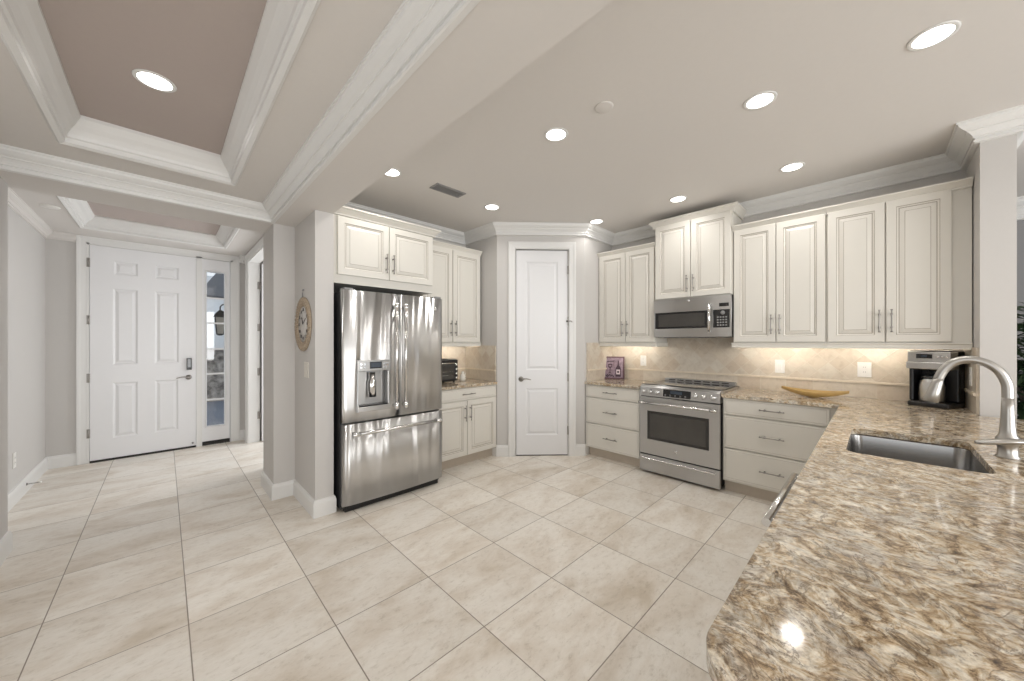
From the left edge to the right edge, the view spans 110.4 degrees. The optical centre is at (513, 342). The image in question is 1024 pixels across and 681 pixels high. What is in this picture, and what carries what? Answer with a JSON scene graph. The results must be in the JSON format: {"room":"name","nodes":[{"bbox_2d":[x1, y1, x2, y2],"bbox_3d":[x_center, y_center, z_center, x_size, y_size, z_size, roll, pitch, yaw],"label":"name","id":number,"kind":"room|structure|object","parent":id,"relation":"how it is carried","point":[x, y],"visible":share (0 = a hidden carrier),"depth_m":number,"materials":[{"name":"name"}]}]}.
{"room":"kitchen","nodes":[
{"label":"kitchen","id":0,"kind":"room"},
{"bbox_2d":[0,177,44,539],"bbox_3d":[-3.595,0.050,2.419,0.300,2.600,4.090,0,0,-44],"label":"wall","id":1,"kind":"structure","parent":0,"point":[22,248],"depth_m":3.12,"materials":[{"name":"beige paint"}]},
{"bbox_2d":[12,452,15,468],"bbox_3d":[-4.185,0.990,2.982,0.009,0.125,0.075,0,0,-44],"label":"outlet","id":2,"kind":"object","parent":1,"relation":"attached to","point":[13,454],"visible":1,"depth_m":2.97,"materials":[{"name":"white plastic"}]},
{"bbox_2d":[0,453,75,566],"bbox_3d":[-3.500,1.283,2.429,0.210,0.134,3.970,0,0,-44],"label":"baseboard","id":3,"kind":"structure","parent":1,"relation":"attached to","point":[58,461],"depth_m":3.23,"materials":[{"name":"white paint"}]},
{"bbox_2d":[8,187,244,263],"bbox_3d":[-3.599,-1.137,3.593,1.700,0.085,2.170,0,0,-44],"label":"trim","id":4,"kind":"structure","parent":1,"relation":"attached to","point":[15,202],"depth_m":3.35,"materials":[{"name":"paint"}]},
{"bbox_2d":[56,196,239,248],"bbox_3d":[-3.562,-1.234,3.580,1.183,0.132,1.348,0,0,-44],"label":"trim","id":5,"kind":"structure","parent":1,"relation":"attached to","point":[80,211],"depth_m":3.88,"materials":[{"name":"white paint"}]},
{"bbox_2d":[0,0,480,223],"bbox_3d":[-0.950,-1.077,-1.480,4.770,0.125,8.020,0,0,-44],"label":"trim","id":6,"kind":"structure","parent":1,"relation":"attached to","point":[417,28],"depth_m":1.91,"materials":[{"name":"white paint"}]},
{"bbox_2d":[45,238,262,456],"bbox_3d":[-3.802,0.040,4.998,3.620,2.620,0.120,0,0,-44],"label":"wall","id":7,"kind":"structure","parent":0,"point":[60,256],"depth_m":3.85,"materials":[{"name":"beige paint"}]},
{"bbox_2d":[76,235,239,464],"bbox_3d":[-4.304,0.082,4.416,1.432,2.537,0.146,0,0,-44],"label":"door","id":8,"kind":"structure","parent":7,"relation":"in","point":[139,305],"depth_m":4.24,"materials":[{"name":"white paint"}]},
{"bbox_2d":[202,259,229,445],"bbox_3d":[-3.979,0.130,4.752,0.283,2.440,0.064,0,0,-44],"label":"window","id":9,"kind":"structure","parent":8,"relation":"attached to","point":[219,433],"depth_m":4.75,"materials":[{"name":"white paint"}]},
{"bbox_2d":[207,400,223,425],"bbox_3d":[-6.399,1.525,7.942,8.000,0.150,7.700,0,0,-44],"label":"ground","id":10,"kind":"structure","parent":0,"point":[215,409],"depth_m":7.35,"materials":[{"name":"grey concrete"}]},
{"bbox_2d":[207,350,223,401],"bbox_3d":[-7.576,0.820,8.783,2.200,1.260,0.350,0,0,-44],"label":"wall","id":11,"kind":"structure","parent":10,"relation":"on","point":[215,358],"depth_m":8.76,"materials":[{"name":"stone"}]},
{"bbox_2d":[207,273,223,347],"bbox_3d":[-7.166,-0.500,9.222,5.700,3.900,3.200,0,0,-44],"label":"neighbouring house","id":12,"kind":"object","parent":10,"relation":"on","point":[215,284],"visible":0.06,"depth_m":9.90,"materials":[{"name":"paint"}]},
{"bbox_3d":[-4.521,0.090,6.072,0.340,2.720,0.500,0,0,-44],"label":"porch column","id":13,"kind":"structure","parent":10,"relation":"on","visible":0},
{"bbox_2d":[213,304,223,335],"bbox_3d":[-4.745,-0.417,5.852,0.301,0.614,0.165,0,0,-44],"label":"wall lantern","id":14,"kind":"object","parent":13,"relation":"attached to","point":[218,316],"visible":0.51,"depth_m":5.77,"materials":[{"name":"black metal"}]},
{"bbox_2d":[263,210,333,499],"bbox_3d":[-2.641,0.075,3.850,0.293,2.550,3.145,0,0,-44],"label":"wall","id":15,"kind":"structure","parent":0,"point":[298,410],"depth_m":3.06,"materials":[{"name":"beige paint"}]},
{"bbox_2d":[245,237,262,442],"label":"door","id":16,"kind":"structure","parent":15,"relation":"in","point":[254,257],"depth_m":4.79,"materials":[{"name":"white paint"}]},
{"bbox_2d":[240,430,335,518],"bbox_3d":[-2.682,1.283,3.790,3.170,0.134,0.294,0,0,42],"label":"baseboard","id":17,"kind":"structure","parent":15,"relation":"attached to","point":[318,508],"depth_m":3.02,"materials":[{"name":"white paint"}]},
{"bbox_2d":[294,289,311,350],"bbox_3d":[-1.753,-0.183,2.946,0.026,0.517,0.450,0,0,-44],"label":"wall decor","id":18,"kind":"object","parent":15,"relation":"attached to","point":[303,318],"visible":1,"depth_m":2.93,"materials":[{"name":"wicker"}]},
{"bbox_2d":[298,306,306,341],"bbox_3d":[-1.746,-0.150,2.953,0.006,0.312,0.312,0,0,-44],"label":"clock","id":19,"kind":"object","parent":18,"relation":"on","point":[302,310],"depth_m":2.97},
{"bbox_2d":[304,362,308,377],"bbox_3d":[-1.691,0.225,2.895,0.010,0.125,0.118,0,0,-44],"label":"light switch","id":20,"kind":"object","parent":15,"relation":"attached to","point":[306,364],"visible":1,"depth_m":2.88,"materials":[{"name":"beige plastic"}]},
{"bbox_2d":[344,104,1023,245],"bbox_3d":[2.677,-1.290,2.209,4.985,0.200,8.400,0,0,-44],"label":"trim","id":21,"kind":"structure","parent":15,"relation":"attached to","point":[966,136],"depth_m":3.11,"materials":[{"name":"white paint"}]},
{"bbox_2d":[0,437,772,680],"bbox_3d":[0.350,1.410,1.570,11.100,0.120,10.950,0,0,-44],"label":"floor","id":22,"kind":"structure","parent":0,"point":[176,565],"depth_m":2.10,"materials":[{"name":"tile"}]},
{"bbox_2d":[334,287,442,511],"bbox_3d":[-1.256,0.460,3.343,0.913,1.784,0.870,0,0,-44],"label":"refrigerator","id":23,"kind":"object","parent":22,"relation":"on","point":[388,419],"visible":0.94,"depth_m":3.00,"materials":[{"name":"grey metal"}]},
{"bbox_2d":[440,384,495,469],"bbox_3d":[-0.708,0.922,4.111,0.862,0.855,0.652,0,0,-44],"label":"base cabinet","id":24,"kind":"object","parent":22,"relation":"on","point":[468,414],"visible":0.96,"depth_m":3.91,"materials":[{"name":"cream lacquer"},{"name":"granite"}]},
{"bbox_2d":[442,378,496,389],"bbox_3d":[-0.716,0.480,4.112,0.852,0.030,0.621,0,0,-44],"label":"countertop","id":25,"kind":"structure","parent":24,"relation":"on","point":[468,382],"depth_m":4.01,"materials":[{"name":"beige stone"}]},
{"bbox_2d":[442,359,457,381],"bbox_3d":[-0.871,0.331,4.056,0.292,0.268,0.430,0,0,40],"label":"toaster oven","id":26,"kind":"object","parent":25,"relation":"on","point":[449,366],"visible":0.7,"depth_m":4.05,"materials":[{"name":"black metal"}]},
{"bbox_2d":[459,371,466,380],"bbox_3d":[-0.613,0.407,4.301,0.094,0.116,0.080,0,0,-26],"label":"ceramic jar","id":27,"kind":"object","parent":25,"relation":"on","point":[462,377],"visible":0.99,"depth_m":4.27,"materials":[{"name":"white ceramic"}]},
{"bbox_2d":[586,384,640,466],"bbox_3d":[1.290,0.922,4.208,0.632,0.855,0.684,0,0,-44],"label":"base cabinet","id":28,"kind":"object","parent":22,"relation":"on","point":[612,413],"visible":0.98,"depth_m":3.99,"materials":[{"name":"beige paint"}]},
{"bbox_2d":[585,379,656,388],"bbox_3d":[1.295,0.480,4.212,0.621,0.030,0.670,0,0,-44],"label":"countertop","id":29,"kind":"structure","parent":28,"relation":"on","point":[624,383],"depth_m":4.11,"materials":[{"name":"beige stone"}]},
{"bbox_2d":[604,356,624,378],"bbox_3d":[1.273,0.324,4.530,0.255,0.285,0.069,0,0,22],"label":"framed picture","id":30,"kind":"object","parent":29,"relation":"on","point":[615,366],"visible":0.99,"depth_m":4.52,"materials":[{"name":"paper"}]},
{"bbox_2d":[638,378,738,489],"bbox_3d":[1.793,0.881,3.672,0.704,0.938,0.766,0,0,-44],"label":"range","id":31,"kind":"object","parent":22,"relation":"on","point":[681,420],"visible":0.99,"depth_m":3.44,"materials":[{"name":"grey metal"}]},
{"bbox_2d":[645,380,738,392],"bbox_3d":[1.845,0.458,3.723,0.560,0.037,0.766,0,0,-44],"label":"cooktop","id":32,"kind":"object","parent":31,"relation":"in","point":[722,386],"depth_m":3.70,"materials":[{"name":"silver metal"}]},
{"bbox_2d":[761,473,797,526],"bbox_3d":[1.191,0.925,1.042,0.600,0.850,0.678,0,0,-44],"label":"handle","id":33,"kind":"object","parent":22,"relation":"on","point":[773,509],"visible":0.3,"depth_m":1.21,"materials":[{"name":"grey metal"}]},
{"bbox_2d":[723,397,836,501],"bbox_3d":[2.352,0.922,3.127,0.632,0.855,0.785,0,0,-44],"label":"base cabinet","id":34,"kind":"object","parent":22,"relation":"on","point":[764,443],"visible":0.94,"depth_m":2.98,"materials":[{"name":"beige paint"}]},
{"bbox_2d":[706,388,1023,680],"bbox_3d":[1.640,0.480,1.701,3.648,0.030,1.828,0,0,-44],"label":"countertop","id":35,"kind":"structure","parent":34,"relation":"on","point":[869,567],"depth_m":0.73,"materials":[{"name":"beige stone"}]},
{"bbox_2d":[781,386,848,397],"bbox_3d":[2.536,0.427,3.012,0.160,0.076,0.444,0,0,-40],"label":"wooden bowl","id":36,"kind":"object","parent":35,"relation":"on","point":[805,392],"visible":1,"depth_m":2.98,"materials":[{"name":"brown wood"}]},
{"bbox_2d":[848,434,989,473],"bbox_3d":[1.767,0.593,1.590,0.644,0.194,0.436,0,0,-44],"label":"sink","id":37,"kind":"object","parent":35,"relation":"in","point":[906,450],"visible":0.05,"depth_m":1.77,"materials":[{"name":"silver metal"}]},
{"bbox_2d":[906,350,964,409],"bbox_3d":[3.062,0.263,2.590,0.275,0.405,0.226,0,0,-22],"label":"coffee maker","id":38,"kind":"object","parent":35,"relation":"on","point":[923,365],"visible":0.79,"depth_m":2.54,"materials":[{"name":"black plastic"}]},
{"bbox_2d":[921,356,1023,459],"bbox_3d":[1.924,0.261,1.491,0.090,0.408,0.284,0,0,-44],"label":"faucet","id":39,"kind":"object","parent":35,"relation":"on","point":[1007,441],"visible":1,"depth_m":1.44,"materials":[{"name":"silver metal"}]},
{"bbox_2d":[1017,302,1023,419],"bbox_3d":[4.479,0.457,2.973,0.861,1.785,0.982,0,0,-44],"label":"potted plant","id":40,"kind":"object","parent":22,"relation":"on","point":[1020,363],"visible":0.2,"depth_m":2.99,"materials":[{"name":"green plant"}]},
{"bbox_2d":[433,238,465,246],"bbox_3d":[-0.808,-0.020,4.561,3.400,2.740,0.120,0,0,-44],"label":"wall","id":41,"kind":"structure","parent":0,"point":[435,239],"depth_m":4.47,"materials":[{"name":"beige paint"}]},
{"bbox_2d":[333,206,440,295],"bbox_3d":[-1.329,-0.795,3.444,0.986,0.620,0.741,0,0,-44],"label":"upper cabinet","id":42,"kind":"object","parent":41,"relation":"attached to","point":[373,252],"visible":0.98,"depth_m":3.15,"materials":[{"name":"beige paint"}]},
{"bbox_2d":[420,240,481,346],"bbox_3d":[-0.803,-0.532,4.206,0.818,1.165,0.391,0,0,-44],"label":"upper cabinet","id":43,"kind":"object","parent":41,"relation":"attached to","point":[456,269],"visible":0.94,"depth_m":4.14,"materials":[{"name":"beige paint"}]},
{"bbox_2d":[442,346,465,378],"bbox_3d":[-0.951,0.235,4.320,0.898,0.460,0.024,0,0,-44],"label":"backsplash","id":44,"kind":"structure","parent":41,"relation":"attached to","point":[459,353],"depth_m":4.55,"materials":[{"name":"tile"}]},
{"bbox_2d":[0,0,1023,255],"bbox_3d":[0.332,-1.255,1.588,10.900,0.470,10.800,0,0,-44],"label":"ceiling","id":45,"kind":"structure","parent":0,"point":[678,76],"depth_m":1.92,"materials":[{"name":"paint"}]},
{"bbox_2d":[38,204,60,209],"bbox_3d":[-4.031,-1.175,3.091,0.120,0.010,0.120,0,0,-44],"label":"smoke detector","id":46,"kind":"object","parent":45,"relation":"attached to","point":[41,205],"visible":1,"depth_m":3.08,"materials":[{"name":"white plastic"}]},
{"bbox_2d":[132,69,176,92],"bbox_3d":[-1.772,-1.288,1.757,0.158,0.004,0.158,0,0,-44],"label":"recessed light","id":47,"kind":"object","parent":45,"relation":"in","point":[153,80],"visible":1,"depth_m":1.75,"materials":[{"name":"white paint"}]},
{"bbox_2d":[137,72,172,90],"bbox_3d":[-1.772,-1.287,1.757,0.125,0.002,0.125,0,0,-44],"label":"diffuser","id":48,"kind":"object","parent":47,"relation":"attached to","point":[153,80],"depth_m":1.75,"materials":[{"name":"white plastic"}]},
{"bbox_2d":[0,0,320,185],"bbox_3d":[-1.279,-1.209,1.256,0.808,0.162,2.933,0,0,-44],"label":"trim","id":49,"kind":"structure","parent":45,"relation":"attached to","point":[284,24],"depth_m":1.71,"materials":[{"name":"white paint"}]},
{"bbox_2d":[385,168,401,176],"bbox_3d":[-1.004,-1.387,2.905,0.163,0.004,0.163,0,0,-44],"label":"recessed light","id":50,"kind":"object","parent":45,"relation":"in","point":[393,172],"visible":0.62,"depth_m":2.92,"materials":[{"name":"white paint"}]},
{"bbox_2d":[386,169,398,175],"bbox_3d":[-1.004,-1.387,2.905,0.129,0.002,0.129,0,0,-44],"label":"diffuser","id":51,"kind":"object","parent":50,"relation":"attached to","point":[393,172],"depth_m":2.92,"materials":[{"name":"white plastic"}]},
{"bbox_2d":[429,183,465,197],"bbox_3d":[-0.602,-1.386,3.256,0.310,0.008,0.130,0,0,-44],"label":"ceiling vent","id":52,"kind":"object","parent":45,"relation":"in","point":[450,191],"visible":1,"depth_m":3.24,"materials":[{"name":"grey plastic"}]},
{"bbox_2d":[484,204,499,209],"bbox_3d":[-0.226,-1.387,3.658,0.163,0.004,0.163,0,0,-44],"label":"recessed light","id":53,"kind":"object","parent":45,"relation":"in","point":[488,206],"visible":1,"depth_m":3.66,"materials":[{"name":"white paint"}]},
{"bbox_2d":[486,205,497,209],"bbox_3d":[-0.226,-1.387,3.658,0.129,0.002,0.129,0,0,-44],"label":"diffuser","id":54,"kind":"object","parent":53,"relation":"attached to","point":[489,207],"depth_m":3.66,"materials":[{"name":"white plastic"}]},
{"bbox_2d":[544,127,567,141],"bbox_3d":[0.281,-1.387,2.381,0.163,0.004,0.163,0,0,-44],"label":"recessed light","id":55,"kind":"object","parent":45,"relation":"in","point":[555,134],"visible":1,"depth_m":2.37,"materials":[{"name":"white paint"}]},
{"bbox_2d":[546,129,565,140],"bbox_3d":[0.281,-1.387,2.381,0.129,0.002,0.129,0,0,-44],"label":"diffuser","id":56,"kind":"object","parent":55,"relation":"attached to","point":[551,134],"depth_m":2.37,"materials":[{"name":"white plastic"}]},
{"bbox_2d":[589,219,603,223],"bbox_3d":[0.950,-1.387,4.096,0.163,0.004,0.163,0,0,-44],"label":"recessed light","id":57,"kind":"object","parent":45,"relation":"in","point":[595,221],"visible":1,"depth_m":4.08,"materials":[{"name":"white paint"}]},
{"bbox_2d":[591,220,601,223],"bbox_3d":[0.950,-1.387,4.096,0.129,0.002,0.129,0,0,-44],"label":"diffuser","id":58,"kind":"object","parent":57,"relation":"attached to","point":[592,221],"depth_m":4.08,"materials":[{"name":"white plastic"}]},
{"bbox_2d":[595,101,613,112],"bbox_3d":[0.532,-1.387,2.103,0.108,0.006,0.108,0,0,-44],"label":"cover plate","id":59,"kind":"object","parent":45,"relation":"attached to","point":[604,106],"visible":1,"depth_m":2.10,"materials":[{"name":"paint"}]},
{"bbox_2d":[669,196,686,202],"bbox_3d":[1.591,-1.387,3.453,0.163,0.004,0.163,0,0,-44],"label":"recessed light","id":60,"kind":"object","parent":45,"relation":"in","point":[675,199],"visible":1,"depth_m":3.46,"materials":[{"name":"white paint"}]},
{"bbox_2d":[671,197,684,201],"bbox_3d":[1.591,-1.387,3.453,0.129,0.002,0.129,0,0,-44],"label":"diffuser","id":61,"kind":"object","parent":60,"relation":"attached to","point":[674,199],"depth_m":3.46,"materials":[{"name":"white plastic"}]},
{"bbox_2d":[743,91,776,109],"bbox_3d":[1.414,-1.387,2.046,0.163,0.004,0.163,0,0,-44],"label":"recessed light","id":62,"kind":"object","parent":45,"relation":"in","point":[760,100],"visible":1,"depth_m":2.04,"materials":[{"name":"white paint"}]},
{"bbox_2d":[747,93,773,108],"bbox_3d":[1.414,-1.387,2.046,0.129,0.002,0.129,0,0,-44],"label":"diffuser","id":63,"kind":"object","parent":62,"relation":"attached to","point":[759,100],"depth_m":2.04,"materials":[{"name":"white plastic"}]},
{"bbox_2d":[779,162,804,171],"bbox_3d":[2.205,-1.387,2.822,0.163,0.004,0.163,0,0,-44],"label":"recessed light","id":64,"kind":"object","parent":45,"relation":"in","point":[794,166],"visible":1,"depth_m":2.82,"materials":[{"name":"white paint"}]},
{"bbox_2d":[782,163,801,170],"bbox_3d":[2.205,-1.387,2.822,0.129,0.002,0.129,0,0,-44],"label":"diffuser","id":65,"kind":"object","parent":64,"relation":"attached to","point":[792,166],"depth_m":2.82,"materials":[{"name":"white plastic"}]},
{"bbox_2d":[906,20,961,50],"bbox_3d":[1.902,-1.387,1.616,0.163,0.004,0.163,0,0,-44],"label":"recessed light","id":66,"kind":"object","parent":45,"relation":"in","point":[936,34],"visible":1,"depth_m":1.61,"materials":[{"name":"white paint"}]},
{"bbox_2d":[912,24,954,48],"bbox_3d":[1.902,-1.387,1.616,0.129,0.002,0.129,0,0,-44],"label":"diffuser","id":67,"kind":"object","parent":66,"relation":"attached to","point":[936,34],"depth_m":1.61,"materials":[{"name":"white plastic"}]},
{"bbox_2d":[466,235,611,455],"bbox_3d":[0.331,-0.020,4.489,1.916,2.740,0.528,0,0,-1],"label":"wall","id":68,"kind":"structure","parent":0,"point":[494,256],"depth_m":4.25,"materials":[{"name":"beige paint"}]},
{"bbox_2d":[465,345,495,380],"bbox_3d":[-0.426,0.253,4.427,0.024,0.425,0.583,0,0,-44],"label":"backsplash","id":69,"kind":"structure","parent":68,"relation":"attached to","point":[480,360],"depth_m":4.40,"materials":[{"name":"tile"}]},
{"bbox_2d":[492,444,588,456],"bbox_3d":[0.325,1.283,4.251,1.175,0.134,0.071,0,0,-2],"label":"baseboard","id":70,"kind":"structure","parent":68,"relation":"attached to","point":[581,449],"depth_m":4.22,"materials":[{"name":"white paint"}]},
{"bbox_2d":[508,241,575,456],"bbox_3d":[0.333,0.080,4.260,0.804,2.541,0.144,0,0,-2],"label":"door","id":71,"kind":"structure","parent":68,"relation":"in","point":[542,378],"depth_m":4.24,"materials":[{"name":"white paint"}]},
{"bbox_2d":[586,343,611,380],"bbox_3d":[1.082,0.235,4.469,0.568,0.460,0.024,0,0,-44],"label":"backsplash","id":72,"kind":"structure","parent":68,"relation":"attached to","point":[596,355],"depth_m":4.41,"materials":[{"name":"tile"}]},
{"bbox_2d":[612,170,965,400],"bbox_3d":[1.932,-0.020,4.112,0.120,2.740,4.360,0,0,-44],"label":"wall","id":73,"kind":"structure","parent":0,"point":[961,174],"depth_m":3.06,"materials":[{"name":"beige paint"}]},
{"bbox_2d":[597,242,667,346],"bbox_3d":[1.414,-0.527,4.291,0.366,1.155,0.742,0,0,-44],"label":"upper cabinet","id":74,"kind":"object","parent":73,"relation":"attached to","point":[626,275],"visible":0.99,"depth_m":4.17,"materials":[{"name":"beige paint"}]},
{"bbox_2d":[640,355,645,365],"bbox_3d":[1.583,0.225,4.359,0.009,0.125,0.075,0,0,-44],"label":"outlet","id":75,"kind":"object","parent":73,"relation":"attached to","point":[642,358],"visible":1,"depth_m":4.36,"materials":[{"name":"white plastic"}]},
{"bbox_2d":[649,201,746,300],"bbox_3d":[1.920,-0.889,3.762,0.386,0.858,0.856,0,0,-44],"label":"upper cabinet","id":76,"kind":"object","parent":73,"relation":"attached to","point":[694,250],"visible":1,"depth_m":3.62,"materials":[{"name":"beige paint"}]},
{"bbox_2d":[654,294,732,337],"bbox_3d":[1.905,-0.252,3.745,0.422,0.410,0.752,0,0,-44],"label":"microwave","id":77,"kind":"object","parent":76,"relation":"attached to","point":[707,316],"visible":1,"depth_m":3.61,"materials":[{"name":"grey metal"}]},
{"bbox_2d":[667,337,732,342],"bbox_3d":[2.054,-0.033,3.894,0.012,0.075,0.747,0,0,-44],"label":"trim","id":78,"kind":"structure","parent":73,"relation":"attached to","point":[730,339],"depth_m":3.90,"materials":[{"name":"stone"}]},
{"bbox_2d":[731,207,826,347],"bbox_3d":[2.422,-0.527,3.265,0.366,1.155,0.690,0,0,-44],"label":"upper cabinet","id":79,"kind":"object","parent":73,"relation":"attached to","point":[780,262],"visible":0.99,"depth_m":3.13,"materials":[{"name":"beige paint"}]},
{"bbox_2d":[775,360,784,372],"bbox_3d":[2.532,0.230,3.391,0.010,0.125,0.075,0,0,-44],"label":"light switch","id":80,"kind":"object","parent":73,"relation":"attached to","point":[779,364],"visible":1,"depth_m":3.39,"materials":[{"name":"white plastic"}]},
{"bbox_2d":[612,343,962,400],"bbox_3d":[2.292,0.235,3.643,0.024,0.460,2.877,0,0,-44],"label":"backsplash","id":81,"kind":"structure","parent":73,"relation":"attached to","point":[824,369],"depth_m":3.40,"materials":[{"name":"tile"}]},
{"bbox_2d":[857,362,871,376],"bbox_3d":[2.936,0.230,2.982,0.009,0.125,0.085,0,0,-44],"label":"outlet","id":82,"kind":"object","parent":73,"relation":"attached to","point":[864,369],"visible":1,"depth_m":2.98,"materials":[{"name":"white plastic"}]},
{"bbox_2d":[826,176,973,349],"bbox_3d":[2.924,-0.527,2.754,0.366,1.155,0.740,0,0,-44],"label":"upper cabinet","id":83,"kind":"object","parent":73,"relation":"attached to","point":[899,264],"visible":1,"depth_m":2.61,"materials":[{"name":"beige paint"}]},
{"bbox_2d":[969,367,971,385],"bbox_3d":[3.072,0.230,2.395,0.075,0.125,0.009,0,0,-44],"label":"outlet","id":84,"kind":"object","parent":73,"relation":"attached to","point":[970,368],"visible":1,"depth_m":2.38,"materials":[{"name":"white plastic"}]},
{"bbox_2d":[963,347,978,414],"bbox_3d":[3.128,0.250,2.444,0.488,0.430,0.024,0,0,-44],"label":"backsplash","id":85,"kind":"structure","parent":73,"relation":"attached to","point":[971,392],"depth_m":2.36,"materials":[{"name":"tile"}]},
{"bbox_2d":[966,134,1016,418],"bbox_3d":[3.183,-0.020,2.386,0.515,2.740,0.137,0,0,-44],"label":"wall column","id":86,"kind":"structure","parent":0,"point":[993,165],"depth_m":2.21,"materials":[{"name":"beige paint"}]},
{"bbox_2d":[1017,220,1023,415],"bbox_3d":[4.498,-0.020,3.998,0.120,2.740,8.400,0,0,-44],"label":"wall","id":87,"kind":"structure","parent":0,"point":[1020,223],"depth_m":3.47,"materials":[{"name":"grey paint"}]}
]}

